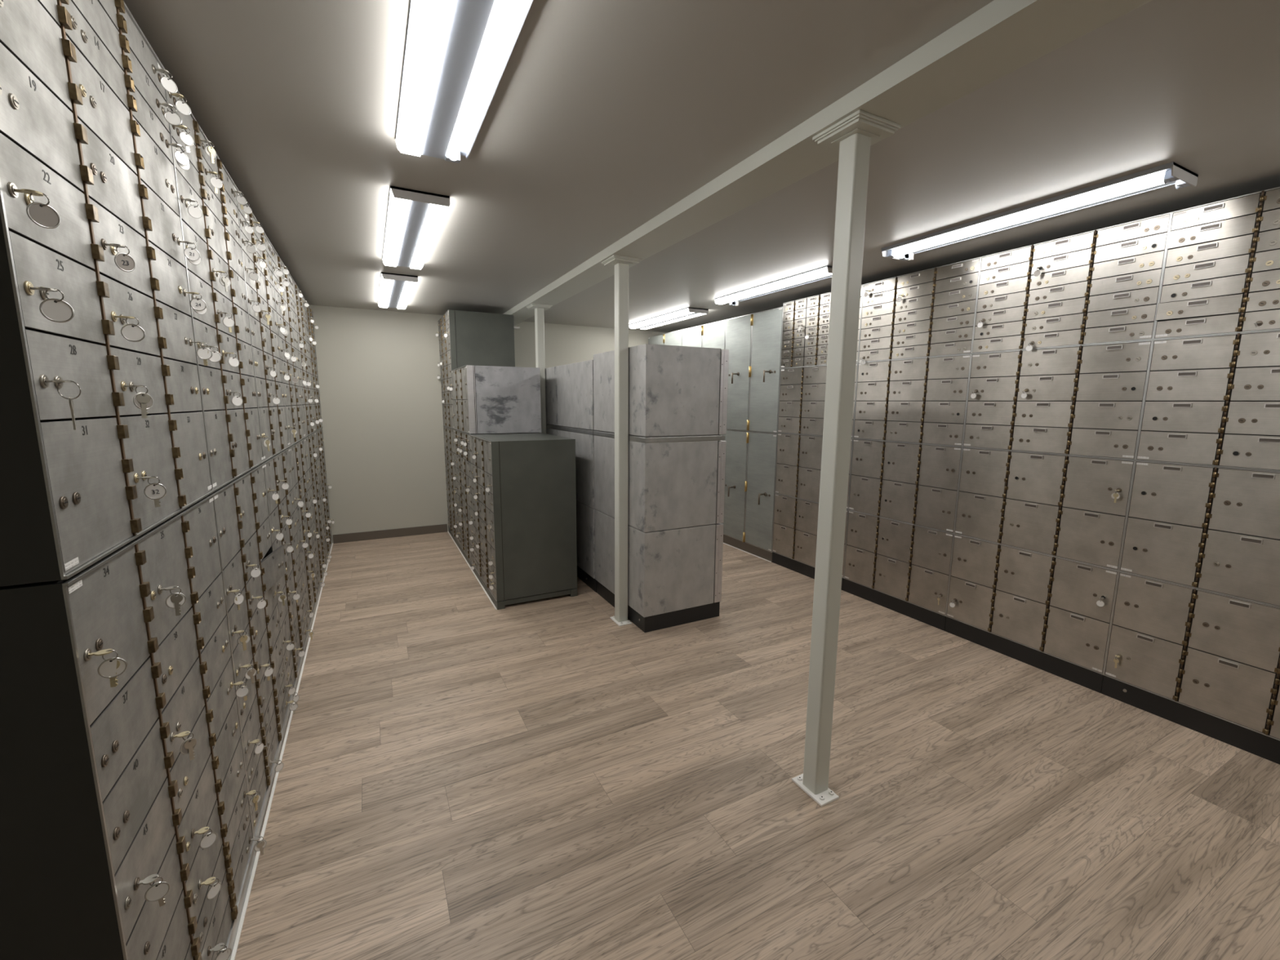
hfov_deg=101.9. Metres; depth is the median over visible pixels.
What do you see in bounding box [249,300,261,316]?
key
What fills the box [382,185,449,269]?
fluorescent light
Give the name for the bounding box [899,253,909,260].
socket
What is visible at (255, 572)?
key
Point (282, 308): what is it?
key
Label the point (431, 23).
diffuser
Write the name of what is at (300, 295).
key
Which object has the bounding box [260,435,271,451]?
key
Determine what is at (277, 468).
boxes
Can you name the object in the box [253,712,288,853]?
plinth
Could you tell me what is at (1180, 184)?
socket
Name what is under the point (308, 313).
boxes
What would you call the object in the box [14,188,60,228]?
key
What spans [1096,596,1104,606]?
key
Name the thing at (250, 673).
key
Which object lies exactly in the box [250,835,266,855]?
key
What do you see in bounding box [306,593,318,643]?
plinth
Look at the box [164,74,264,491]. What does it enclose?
boxes
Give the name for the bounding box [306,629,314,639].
key
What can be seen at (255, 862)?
trim
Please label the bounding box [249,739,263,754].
key
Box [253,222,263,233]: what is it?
key
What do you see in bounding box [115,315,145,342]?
key
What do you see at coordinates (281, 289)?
key
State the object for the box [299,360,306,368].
key
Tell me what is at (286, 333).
key
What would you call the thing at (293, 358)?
key
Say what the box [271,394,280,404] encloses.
key
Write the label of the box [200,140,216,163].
key
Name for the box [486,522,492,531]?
key
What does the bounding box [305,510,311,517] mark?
key
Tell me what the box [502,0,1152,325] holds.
beam
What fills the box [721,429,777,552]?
locker
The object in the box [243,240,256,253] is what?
key
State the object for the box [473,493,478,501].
key
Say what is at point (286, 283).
key
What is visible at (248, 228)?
key
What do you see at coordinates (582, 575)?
plinth
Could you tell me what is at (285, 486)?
key
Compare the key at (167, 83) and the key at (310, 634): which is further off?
the key at (310, 634)
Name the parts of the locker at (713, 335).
door, door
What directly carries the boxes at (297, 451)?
on the plinth at (317, 593)
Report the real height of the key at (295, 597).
0.060 m
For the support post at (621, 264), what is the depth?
3.09 m
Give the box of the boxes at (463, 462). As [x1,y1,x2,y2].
[453,429,534,568]
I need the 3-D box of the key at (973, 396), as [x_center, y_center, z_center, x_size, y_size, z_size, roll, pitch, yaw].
[1.876,-0.479,2.920,0.027,0.044,0.032,6,10,32]
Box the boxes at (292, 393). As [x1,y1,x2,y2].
[270,244,305,446]
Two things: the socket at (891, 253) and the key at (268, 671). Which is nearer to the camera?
the key at (268, 671)
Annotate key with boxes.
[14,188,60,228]
[31,287,74,322]
[45,380,80,430]
[89,648,127,687]
[106,243,135,271]
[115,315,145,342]
[124,385,153,417]
[137,475,166,507]
[138,874,169,906]
[155,68,177,93]
[159,102,182,125]
[161,586,186,615]
[168,142,189,170]
[171,93,191,115]
[173,730,196,760]
[175,124,193,152]
[180,240,201,264]
[183,198,202,218]
[186,292,207,314]
[191,342,212,365]
[194,826,217,848]
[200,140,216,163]
[201,876,222,899]
[204,346,222,362]
[207,171,222,193]
[210,942,231,959]
[214,271,231,292]
[219,311,234,332]
[224,352,239,367]
[228,391,243,405]
[228,589,244,609]
[232,681,249,701]
[233,191,246,209]
[233,630,250,650]
[240,664,256,683]
[241,221,253,234]
[242,201,252,218]
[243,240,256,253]
[245,790,261,811]
[246,267,258,280]
[247,564,261,577]
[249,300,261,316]
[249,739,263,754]
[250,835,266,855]
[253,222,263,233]
[253,595,266,608]
[254,239,265,251]
[256,257,266,271]
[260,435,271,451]
[261,663,273,680]
[262,311,271,324]
[269,367,276,377]
[270,489,279,503]
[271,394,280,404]
[271,759,284,772]
[272,529,284,541]
[275,267,282,276]
[275,591,286,605]
[276,283,284,295]
[277,302,286,314]
[277,324,285,333]
[279,325,288,336]
[280,266,288,275]
[281,349,289,359]
[281,480,288,489]
[282,277,289,286]
[284,372,289,380]
[284,515,292,528]
[284,542,293,552]
[284,640,294,650]
[285,684,295,694]
[287,700,297,714]
[288,426,297,437]
[290,354,297,361]
[290,591,300,603]
[292,692,299,703]
[295,498,304,507]
[296,648,305,657]
[297,290,302,297]
[298,341,303,347]
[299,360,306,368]
[302,377,307,386]
[302,540,308,547]
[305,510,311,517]
[305,530,311,537]
[306,396,312,403]
[306,551,313,558]
[306,609,314,617]
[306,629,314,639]
[308,570,315,580]
[314,532,319,538]
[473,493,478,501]
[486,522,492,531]
[488,558,493,565]
[488,572,493,581]
[489,582,494,590]
[858,358,865,364]
[863,290,868,297]
[896,294,902,302]
[949,600,955,607]
[970,391,976,399]
[977,320,983,328]
[1020,390,1026,398]
[1025,342,1032,351]
[1033,266,1040,276]
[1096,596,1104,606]
[1111,489,1119,502]
[1113,655,1119,668]
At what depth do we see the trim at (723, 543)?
4.79 m
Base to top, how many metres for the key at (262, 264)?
0.060 m
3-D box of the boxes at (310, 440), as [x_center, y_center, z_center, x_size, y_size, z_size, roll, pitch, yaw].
[-2.680,0.210,3.787,0.564,1.064,0.790,-4,10,-27]
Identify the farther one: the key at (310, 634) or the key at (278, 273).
the key at (310, 634)
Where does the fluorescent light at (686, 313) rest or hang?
attached to the ceiling
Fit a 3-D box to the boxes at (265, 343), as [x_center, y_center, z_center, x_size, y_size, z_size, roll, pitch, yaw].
[-1.945,-0.622,2.245,0.564,1.037,0.790,-4,10,-27]
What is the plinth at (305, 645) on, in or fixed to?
on the floor
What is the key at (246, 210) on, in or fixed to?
attached to the boxes at (265, 343)
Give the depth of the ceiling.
1.66 m
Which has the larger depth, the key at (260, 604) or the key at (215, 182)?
the key at (260, 604)
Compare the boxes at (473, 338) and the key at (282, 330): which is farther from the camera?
the boxes at (473, 338)
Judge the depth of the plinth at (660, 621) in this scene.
3.25 m
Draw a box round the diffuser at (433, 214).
[410,204,447,269]
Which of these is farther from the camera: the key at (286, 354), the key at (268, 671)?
the key at (286, 354)
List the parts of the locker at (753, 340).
handle, door, door, handle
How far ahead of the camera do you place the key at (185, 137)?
1.31 m
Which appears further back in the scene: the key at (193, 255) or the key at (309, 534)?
the key at (309, 534)
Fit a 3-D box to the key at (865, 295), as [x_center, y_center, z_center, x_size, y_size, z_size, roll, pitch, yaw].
[1.527,-1.253,3.491,0.031,0.044,0.028,0,9,-3]
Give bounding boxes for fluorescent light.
[377,271,417,309]
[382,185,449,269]
[395,0,533,163]
[628,306,708,329]
[714,265,832,306]
[881,161,1198,261]
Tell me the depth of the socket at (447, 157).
1.77 m
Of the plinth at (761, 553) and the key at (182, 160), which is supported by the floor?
the plinth at (761, 553)
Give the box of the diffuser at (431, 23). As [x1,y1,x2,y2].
[395,0,454,156]
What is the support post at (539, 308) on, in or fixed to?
on the floor
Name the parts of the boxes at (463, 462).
door, door, door, door, door, door, hinge rod, door, door, door, door, frame, door, door, door, door, door, hinge rod, door, door, door, door, door, door, door, door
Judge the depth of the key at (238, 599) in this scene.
1.49 m
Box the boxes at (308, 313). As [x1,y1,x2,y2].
[303,297,322,431]
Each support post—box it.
[526,302,551,433]
[601,254,641,626]
[791,109,901,806]
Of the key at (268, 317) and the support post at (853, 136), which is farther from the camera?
the key at (268, 317)
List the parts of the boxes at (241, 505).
door, door, door, door, door, door, hinge rod, door, door, door, door, door, door, door, door, door, door, hinge rod, door, door, door, door, door, door, door, door, door, door, door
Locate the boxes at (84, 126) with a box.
[0,0,214,586]
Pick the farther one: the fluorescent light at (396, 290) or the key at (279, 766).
the fluorescent light at (396, 290)
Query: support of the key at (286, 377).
attached to the boxes at (265, 343)
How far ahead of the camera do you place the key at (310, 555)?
3.16 m
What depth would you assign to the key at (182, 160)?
1.26 m
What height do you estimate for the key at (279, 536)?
0.051 m
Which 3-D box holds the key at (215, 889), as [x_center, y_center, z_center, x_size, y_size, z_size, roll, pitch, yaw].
[-0.934,0.891,1.131,0.019,0.044,0.037,8,12,43]
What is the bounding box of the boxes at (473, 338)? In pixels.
[437,309,515,428]
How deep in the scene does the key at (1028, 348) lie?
2.65 m
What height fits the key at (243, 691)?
0.060 m
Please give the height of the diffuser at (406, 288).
0.032 m
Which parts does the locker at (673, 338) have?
door, door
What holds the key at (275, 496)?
attached to the boxes at (277, 468)
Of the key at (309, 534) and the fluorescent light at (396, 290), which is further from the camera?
the fluorescent light at (396, 290)
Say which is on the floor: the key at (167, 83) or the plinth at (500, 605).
the plinth at (500, 605)
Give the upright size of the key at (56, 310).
0.045 m
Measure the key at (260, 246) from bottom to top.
0.045 m
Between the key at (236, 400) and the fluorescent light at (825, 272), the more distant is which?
the fluorescent light at (825, 272)
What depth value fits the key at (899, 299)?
3.28 m
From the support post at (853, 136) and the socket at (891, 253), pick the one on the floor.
the support post at (853, 136)
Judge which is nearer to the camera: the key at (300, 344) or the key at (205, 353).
the key at (205, 353)
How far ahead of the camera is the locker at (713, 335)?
5.17 m
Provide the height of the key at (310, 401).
0.045 m
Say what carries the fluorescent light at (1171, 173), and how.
attached to the ceiling
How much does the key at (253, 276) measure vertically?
0.045 m
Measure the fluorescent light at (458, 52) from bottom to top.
0.046 m
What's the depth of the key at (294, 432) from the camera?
2.82 m
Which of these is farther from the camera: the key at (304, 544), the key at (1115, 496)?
the key at (304, 544)
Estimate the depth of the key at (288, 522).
2.45 m
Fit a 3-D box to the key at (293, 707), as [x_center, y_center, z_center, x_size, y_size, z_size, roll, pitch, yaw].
[-1.492,0.977,2.228,0.040,0.060,0.018,-4,10,-27]
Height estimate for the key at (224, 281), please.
0.060 m
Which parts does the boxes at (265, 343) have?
door, door, door, door, door, door, door, door, door, door, hinge rod, door, door, door, door, door, door, door, door, door, door, hinge rod, door, door, door, door, door, door, door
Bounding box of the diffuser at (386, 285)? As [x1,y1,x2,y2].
[377,274,393,307]
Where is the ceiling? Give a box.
[123,0,1279,332]
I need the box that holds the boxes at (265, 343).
[235,187,289,461]
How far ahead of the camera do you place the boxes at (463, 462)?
4.37 m
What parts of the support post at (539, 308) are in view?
post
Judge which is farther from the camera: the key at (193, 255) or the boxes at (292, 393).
the boxes at (292, 393)
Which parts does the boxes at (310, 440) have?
door, door, door, door, door, door, door, door, hinge rod, door, door, door, door, hinge rod, door, door, door, door, door, door, door, door, door, door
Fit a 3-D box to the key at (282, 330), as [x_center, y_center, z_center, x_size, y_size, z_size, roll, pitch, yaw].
[-1.848,-0.780,2.674,0.039,0.045,0.018,-7,12,-42]
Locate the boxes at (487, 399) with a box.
[451,364,541,433]
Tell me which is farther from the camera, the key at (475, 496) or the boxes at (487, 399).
the boxes at (487, 399)
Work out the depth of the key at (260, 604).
1.77 m
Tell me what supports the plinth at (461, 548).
on the floor
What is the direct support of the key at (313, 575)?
attached to the boxes at (297, 451)
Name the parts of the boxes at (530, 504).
door, door, door, door, door, door, door, door, door, hinge rod, door, door, door, door, door, frame, door, door, door, door, hinge rod, door, door, door, door, door, door, door, door, door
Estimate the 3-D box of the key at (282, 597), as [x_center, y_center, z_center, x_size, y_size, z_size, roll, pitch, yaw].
[-1.490,0.493,2.155,0.039,0.060,0.018,-4,10,-27]
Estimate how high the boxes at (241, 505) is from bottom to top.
1.064 m
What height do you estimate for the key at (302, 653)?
0.045 m
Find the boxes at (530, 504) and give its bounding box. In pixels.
[469,432,577,601]
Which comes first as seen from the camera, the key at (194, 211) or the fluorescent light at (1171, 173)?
the key at (194, 211)
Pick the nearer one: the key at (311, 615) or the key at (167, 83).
the key at (167, 83)
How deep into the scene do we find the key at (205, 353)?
1.33 m
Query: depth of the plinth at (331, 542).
4.73 m
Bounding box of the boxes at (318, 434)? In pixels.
[315,427,332,559]
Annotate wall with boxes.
[308,304,667,543]
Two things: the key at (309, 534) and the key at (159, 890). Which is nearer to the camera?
the key at (159, 890)
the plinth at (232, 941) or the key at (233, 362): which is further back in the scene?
the key at (233, 362)
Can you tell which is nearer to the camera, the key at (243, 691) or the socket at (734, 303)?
the key at (243, 691)
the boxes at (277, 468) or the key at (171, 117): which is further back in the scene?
the boxes at (277, 468)
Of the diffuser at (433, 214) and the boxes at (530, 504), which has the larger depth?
the boxes at (530, 504)
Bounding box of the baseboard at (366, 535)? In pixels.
[333,524,447,543]
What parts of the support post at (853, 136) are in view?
plate, post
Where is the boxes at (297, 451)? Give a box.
[289,438,319,633]
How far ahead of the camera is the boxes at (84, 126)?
0.83 m
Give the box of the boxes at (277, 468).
[263,447,307,705]
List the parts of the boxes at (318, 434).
door, door, door, door, door, door, door, hinge rod, door, door, door, door, door, door, door, door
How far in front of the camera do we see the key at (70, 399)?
0.71 m
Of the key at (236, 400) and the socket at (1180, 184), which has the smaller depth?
the key at (236, 400)
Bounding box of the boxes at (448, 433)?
[443,426,459,543]
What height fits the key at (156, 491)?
0.060 m
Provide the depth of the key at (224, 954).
1.16 m
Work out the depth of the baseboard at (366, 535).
5.26 m
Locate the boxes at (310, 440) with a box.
[304,431,326,589]
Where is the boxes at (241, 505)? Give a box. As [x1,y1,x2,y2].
[211,462,289,837]
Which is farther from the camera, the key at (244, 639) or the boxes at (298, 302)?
the boxes at (298, 302)
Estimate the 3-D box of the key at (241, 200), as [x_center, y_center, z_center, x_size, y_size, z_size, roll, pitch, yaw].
[-1.463,-1.022,1.896,0.040,0.060,0.018,-4,10,-27]
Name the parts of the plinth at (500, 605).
rail, rail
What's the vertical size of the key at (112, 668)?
0.060 m
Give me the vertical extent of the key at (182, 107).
0.045 m
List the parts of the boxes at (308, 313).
door, door, door, door, hinge rod, door, door, door, door, hinge rod, door, door, door, door, door, door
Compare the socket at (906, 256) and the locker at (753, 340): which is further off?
the locker at (753, 340)
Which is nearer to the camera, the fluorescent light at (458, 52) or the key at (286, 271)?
the fluorescent light at (458, 52)
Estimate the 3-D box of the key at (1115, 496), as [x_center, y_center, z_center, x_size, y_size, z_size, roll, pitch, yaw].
[2.190,0.075,2.385,0.035,0.060,0.023,0,9,-4]
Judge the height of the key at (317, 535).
0.044 m
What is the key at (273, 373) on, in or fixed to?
attached to the boxes at (265, 343)
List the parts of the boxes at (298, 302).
door, door, door, door, door, door, door, door, door, door, hinge rod, door, door, door, door, door, door, hinge rod, door, door, door, door, door, door, door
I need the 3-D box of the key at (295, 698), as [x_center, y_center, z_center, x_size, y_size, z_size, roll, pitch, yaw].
[-1.526,0.968,2.292,0.018,0.060,0.040,8,12,43]
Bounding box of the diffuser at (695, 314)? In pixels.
[641,313,706,329]
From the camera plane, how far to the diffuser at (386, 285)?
3.93 m
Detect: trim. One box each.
[230,542,333,959]
[447,531,497,609]
[723,542,771,562]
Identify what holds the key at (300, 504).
attached to the boxes at (297, 451)
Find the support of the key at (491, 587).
attached to the boxes at (530, 504)
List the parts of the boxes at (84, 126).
door, door, door, door, door, door, door, door, hinge rod, door, door, door, door, door, door, door, door, door, hinge rod, door, door, door, door, door, door, door, door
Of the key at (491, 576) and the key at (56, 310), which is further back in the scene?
the key at (491, 576)
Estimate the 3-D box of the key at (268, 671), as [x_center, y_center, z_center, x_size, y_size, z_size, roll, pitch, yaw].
[-1.298,0.671,1.807,0.038,0.060,0.018,-7,11,-42]
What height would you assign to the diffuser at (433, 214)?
0.032 m
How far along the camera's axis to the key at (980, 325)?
2.86 m
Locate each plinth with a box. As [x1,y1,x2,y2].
[227,848,255,959]
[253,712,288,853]
[288,638,306,716]
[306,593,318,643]
[318,567,325,596]
[325,542,331,564]
[448,528,460,549]
[460,546,475,574]
[475,570,577,609]
[577,565,596,592]
[596,581,719,632]
[723,534,772,562]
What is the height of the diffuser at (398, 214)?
0.032 m
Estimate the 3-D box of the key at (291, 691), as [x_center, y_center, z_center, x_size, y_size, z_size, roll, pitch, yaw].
[-1.493,0.896,2.216,0.038,0.045,0.018,-4,10,-27]
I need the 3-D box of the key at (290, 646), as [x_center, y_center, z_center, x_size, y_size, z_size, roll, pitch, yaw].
[-1.524,0.720,2.254,0.039,0.044,0.018,-4,10,-27]
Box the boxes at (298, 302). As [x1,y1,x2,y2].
[290,275,315,437]
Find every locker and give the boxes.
[648,329,682,346]
[682,320,725,349]
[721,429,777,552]
[724,306,782,433]
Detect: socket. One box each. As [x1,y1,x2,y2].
[444,148,460,163]
[729,301,736,305]
[887,249,896,257]
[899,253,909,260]
[1163,168,1178,183]
[1175,179,1190,189]
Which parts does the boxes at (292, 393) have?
door, door, door, door, door, door, door, door, door, door, door, hinge rod, door, door, door, door, door, door, door, door, door, hinge rod, door, door, door, door, door, door, door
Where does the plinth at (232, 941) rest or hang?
on the floor
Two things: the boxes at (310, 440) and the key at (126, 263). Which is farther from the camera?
the boxes at (310, 440)
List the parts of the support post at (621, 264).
plate, post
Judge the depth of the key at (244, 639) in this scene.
1.51 m
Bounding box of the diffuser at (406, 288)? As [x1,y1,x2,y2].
[397,281,416,309]
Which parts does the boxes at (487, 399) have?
door, door, door, frame, door, door, door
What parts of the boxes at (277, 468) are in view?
door, door, door, door, door, door, door, hinge rod, door, door, door, door, door, door, door, door, door, hinge rod, door, door, door, door, door, door, door, door, door, door, door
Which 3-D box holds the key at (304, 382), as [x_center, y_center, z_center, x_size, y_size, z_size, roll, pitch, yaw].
[-2.245,-0.654,3.468,0.021,0.051,0.044,7,11,39]
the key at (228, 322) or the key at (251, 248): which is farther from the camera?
the key at (251, 248)
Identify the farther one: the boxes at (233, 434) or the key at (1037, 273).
the key at (1037, 273)
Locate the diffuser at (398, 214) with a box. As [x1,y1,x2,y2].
[382,189,410,266]
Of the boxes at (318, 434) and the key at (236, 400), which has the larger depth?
the boxes at (318, 434)
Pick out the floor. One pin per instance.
(461, 777)
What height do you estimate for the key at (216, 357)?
0.044 m
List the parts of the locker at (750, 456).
handle, door, door, handle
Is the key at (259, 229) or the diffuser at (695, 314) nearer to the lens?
the key at (259, 229)
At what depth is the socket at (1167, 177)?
1.89 m
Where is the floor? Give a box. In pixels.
[235,532,1279,959]
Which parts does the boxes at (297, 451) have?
door, door, door, door, door, door, door, hinge rod, door, door, door, door, door, door, door, door, hinge rod, door, door, door, door, door, door, door, door, door, door, door, door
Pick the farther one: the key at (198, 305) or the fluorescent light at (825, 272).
the fluorescent light at (825, 272)
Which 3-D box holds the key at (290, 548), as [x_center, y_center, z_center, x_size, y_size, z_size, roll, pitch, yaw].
[-1.644,0.318,2.430,0.038,0.044,0.018,-4,10,-27]
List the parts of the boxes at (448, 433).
door, door, door, door, door, door, door, door, door, door, door, door, hinge rod, door, door, door, door, door, door, door, door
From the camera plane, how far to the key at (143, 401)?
0.94 m
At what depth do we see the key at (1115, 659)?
2.42 m
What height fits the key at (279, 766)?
0.045 m
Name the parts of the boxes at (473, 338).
door, door, door, door, door, door, door, door, door, frame, door, door, door, door, hinge rod, door, door, door, door, door, door, door, door, door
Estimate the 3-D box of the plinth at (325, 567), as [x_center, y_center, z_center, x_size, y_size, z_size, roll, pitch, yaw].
[-2.687,0.765,3.868,0.547,0.058,0.790,-4,10,-27]
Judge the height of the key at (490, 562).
0.045 m
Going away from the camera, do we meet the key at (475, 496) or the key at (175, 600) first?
the key at (175, 600)
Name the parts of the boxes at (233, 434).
door, door, door, door, door, door, door, door, door, door, door, hinge rod, door, door, door, door, door, door, door, door, door, hinge rod, door, door, door, door, door, door, door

